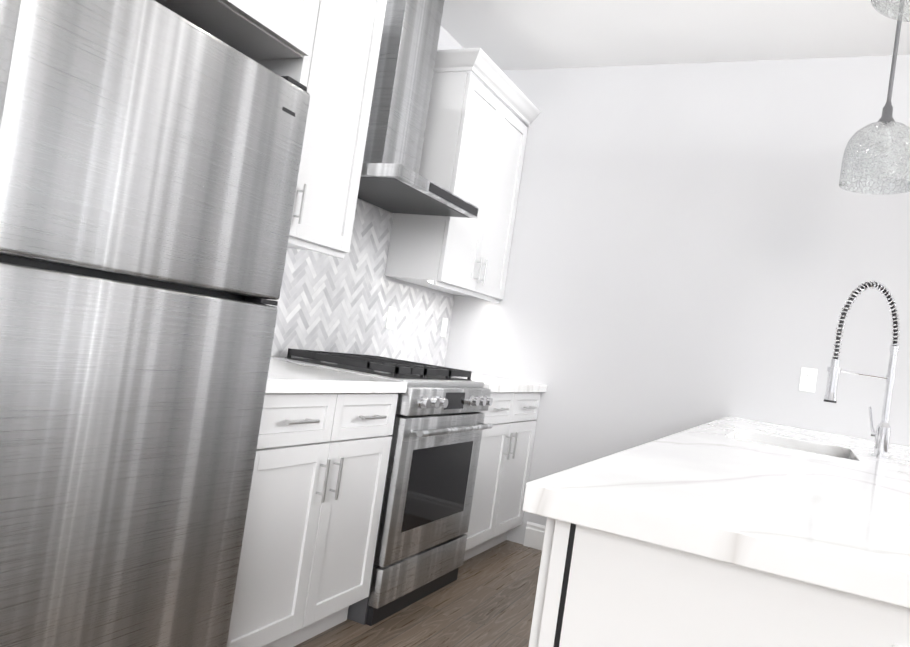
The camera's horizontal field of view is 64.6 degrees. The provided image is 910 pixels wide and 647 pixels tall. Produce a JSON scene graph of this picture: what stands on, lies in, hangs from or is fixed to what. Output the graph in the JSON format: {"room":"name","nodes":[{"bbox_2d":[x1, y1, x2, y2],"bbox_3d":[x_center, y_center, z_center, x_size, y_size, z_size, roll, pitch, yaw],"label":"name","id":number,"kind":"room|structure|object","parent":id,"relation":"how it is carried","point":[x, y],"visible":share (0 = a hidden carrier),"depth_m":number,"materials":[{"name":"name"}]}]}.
{"room":"kitchen","nodes":[
{"label":"kitchen","id":0,"kind":"room"},
{"bbox_2d":[294,540,541,646],"bbox_3d":[0.683,1.234,-0.189,8.810,0.050,7.730,8,-1,26],"label":"floor","id":1,"kind":"structure","parent":0,"point":[486,598],"depth_m":2.94,"materials":[{"name":"brown wood"}]},
{"bbox_2d":[0,0,309,646],"bbox_3d":[-0.984,0.142,1.666,0.746,1.715,0.868,8,-1,26],"label":"fridge","id":2,"kind":"object","parent":1,"relation":"on","point":[150,154],"visible":1,"depth_m":1.51,"materials":[{"name":"grey metal"}]},
{"bbox_2d":[155,0,317,305],"bbox_3d":[-0.949,-0.287,1.683,0.747,2.575,1.091,8,-1,26],"label":"surround","id":3,"kind":"object","parent":1,"relation":"on","point":[274,36],"visible":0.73,"depth_m":1.88,"materials":[{"name":"white paint"}]},
{"bbox_2d":[227,393,397,646],"bbox_3d":[-0.717,0.622,2.467,0.684,0.880,0.790,8,-1,26],"label":"base cabinet","id":4,"kind":"object","parent":1,"relation":"on","point":[308,549],"visible":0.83,"depth_m":2.29,"materials":[{"name":"white paint"}]},
{"bbox_2d":[265,358,406,392],"bbox_3d":[-0.652,0.166,2.480,0.678,0.040,0.792,8,-1,26],"label":"countertop","id":5,"kind":"structure","parent":4,"relation":"on","point":[285,376],"depth_m":2.38,"materials":[{"name":"stone"}]},
{"bbox_2d":[271,348,492,625],"bbox_3d":[-0.336,0.649,3.159,0.735,0.968,0.762,8,-1,26],"label":"range","id":6,"kind":"object","parent":1,"relation":"on","point":[440,426],"visible":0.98,"depth_m":2.92,"materials":[{"name":"grey metal"}]},
{"bbox_2d":[464,392,540,560],"bbox_3d":[-0.021,0.757,3.903,0.684,0.880,0.840,8,-1,26],"label":"base cabinet","id":7,"kind":"object","parent":1,"relation":"on","point":[503,467],"visible":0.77,"depth_m":3.75,"materials":[{"name":"white paint"}]},
{"bbox_2d":[452,373,546,392],"bbox_3d":[0.042,0.300,3.914,0.678,0.040,0.842,8,-1,26],"label":"countertop","id":8,"kind":"structure","parent":7,"relation":"on","point":[495,384],"depth_m":3.78,"materials":[{"name":"stone"}]},
{"bbox_2d":[528,517,909,646],"bbox_3d":[0.993,0.865,2.194,0.648,0.880,3.006,8,-1,26],"label":"base cabinet","id":9,"kind":"object","parent":1,"relation":"on","point":[597,588],"visible":0.38,"depth_m":0.93,"materials":[{"name":"white paint"}]},
{"bbox_2d":[522,416,909,608],"bbox_3d":[1.160,0.422,2.147,0.920,0.040,3.020,8,-1,26],"label":"countertop","id":10,"kind":"structure","parent":9,"relation":"on","point":[824,509],"depth_m":1.08,"materials":[{"name":"stone"}]},
{"bbox_2d":[824,281,899,458],"bbox_3d":[1.364,0.146,2.400,0.220,0.576,0.217,8,-1,26],"label":"faucet","id":11,"kind":"object","parent":10,"relation":"on","point":[881,434],"visible":1,"depth_m":2.39,"materials":[{"name":"silver metal"}]},
{"bbox_2d":[368,26,483,297],"bbox_3d":[-0.793,-0.343,2.966,0.120,2.790,3.380,8,-1,26],"label":"wall","id":12,"kind":"structure","parent":0,"point":[447,41],"depth_m":4.01,"materials":[{"name":"grey paint"}]},
{"bbox_2d":[287,0,386,258],"bbox_3d":[-0.613,-0.879,2.594,0.397,1.170,0.854,8,-1,26],"label":"upper cabinet","id":13,"kind":"object","parent":12,"relation":"attached to","point":[343,59],"visible":0.44,"depth_m":2.69,"materials":[{"name":"white paint"}]},
{"bbox_2d":[271,199,453,366],"bbox_3d":[-0.538,-0.211,3.366,0.008,0.776,2.416,8,-1,26],"label":"backsplash","id":14,"kind":"structure","parent":12,"relation":"attached to","point":[327,303],"depth_m":3.51,"materials":[{"name":"white tile"}]},
{"bbox_2d":[385,306,395,328],"bbox_3d":[-0.338,-0.030,3.798,0.008,0.116,0.072,8,-1,26],"label":"outlet","id":15,"kind":"object","parent":14,"relation":"attached to","point":[390,318],"visible":1,"depth_m":3.79,"materials":[{"name":"white plastic"}]},
{"bbox_2d":[440,317,447,336],"bbox_3d":[-0.065,0.023,4.363,0.008,0.116,0.072,8,-1,26],"label":"outlet","id":16,"kind":"object","parent":14,"relation":"attached to","point":[444,327],"visible":1,"depth_m":4.35,"materials":[{"name":"white plastic"}]},
{"bbox_2d":[357,0,478,217],"bbox_3d":[-0.196,-1.107,3.263,0.494,1.090,0.758,8,-1,26],"label":"range hood","id":17,"kind":"object","parent":12,"relation":"attached to","point":[392,180],"visible":0.81,"depth_m":3.19,"materials":[{"name":"silver metal"}]},
{"bbox_2d":[385,48,539,302],"bbox_3d":[0.057,-0.749,3.977,0.397,1.170,0.894,8,-1,26],"label":"upper cabinet","id":18,"kind":"object","parent":12,"relation":"attached to","point":[474,142],"visible":0.94,"depth_m":3.71,"materials":[{"name":"white paint"}]},
{"bbox_2d":[441,0,909,70],"bbox_3d":[1.739,-1.494,-0.443,7.360,0.060,7.730,8,-1,26],"label":"ceiling","id":19,"kind":"structure","parent":0,"point":[523,34],"depth_m":3.60,"materials":[{"name":"paint"}]},
{"bbox_2d":[839,0,909,194],"bbox_3d":[1.729,-0.960,2.851,0.272,0.846,0.272,8,-1,26],"label":"pendant light","id":20,"kind":"object","parent":19,"relation":"hanging from","point":[886,120],"visible":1,"depth_m":2.83,"materials":[{"name":"clear glass"}]},
{"bbox_2d":[871,0,909,21],"bbox_3d":[1.060,-1.090,1.470,0.272,0.846,0.272,8,-1,26],"label":"pendant light","id":21,"kind":"object","parent":19,"relation":"hanging from","point":[876,4],"visible":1,"depth_m":1.59,"materials":[{"name":"clear glass"}]},
{"bbox_2d":[445,55,909,544],"bbox_3d":[3.186,0.237,2.936,7.360,2.790,0.120,8,-1,26],"label":"wall","id":22,"kind":"structure","parent":0,"point":[693,245],"depth_m":3.85,"materials":[{"name":"grey paint"}]},
{"bbox_2d":[524,521,545,549],"bbox_3d":[3.267,1.585,2.695,6.440,0.135,0.016,8,-1,26],"label":"baseboard","id":23,"kind":"structure","parent":22,"relation":"attached to","point":[534,535],"depth_m":4.09,"materials":[{"name":"white paint"}]},
{"bbox_2d":[799,367,817,392],"bbox_3d":[1.745,0.279,3.558,0.072,0.116,0.008,8,-1,26],"label":"light switch","id":24,"kind":"object","parent":22,"relation":"attached to","point":[808,378],"visible":1,"depth_m":3.56,"materials":[{"name":"white plastic"}]}
]}

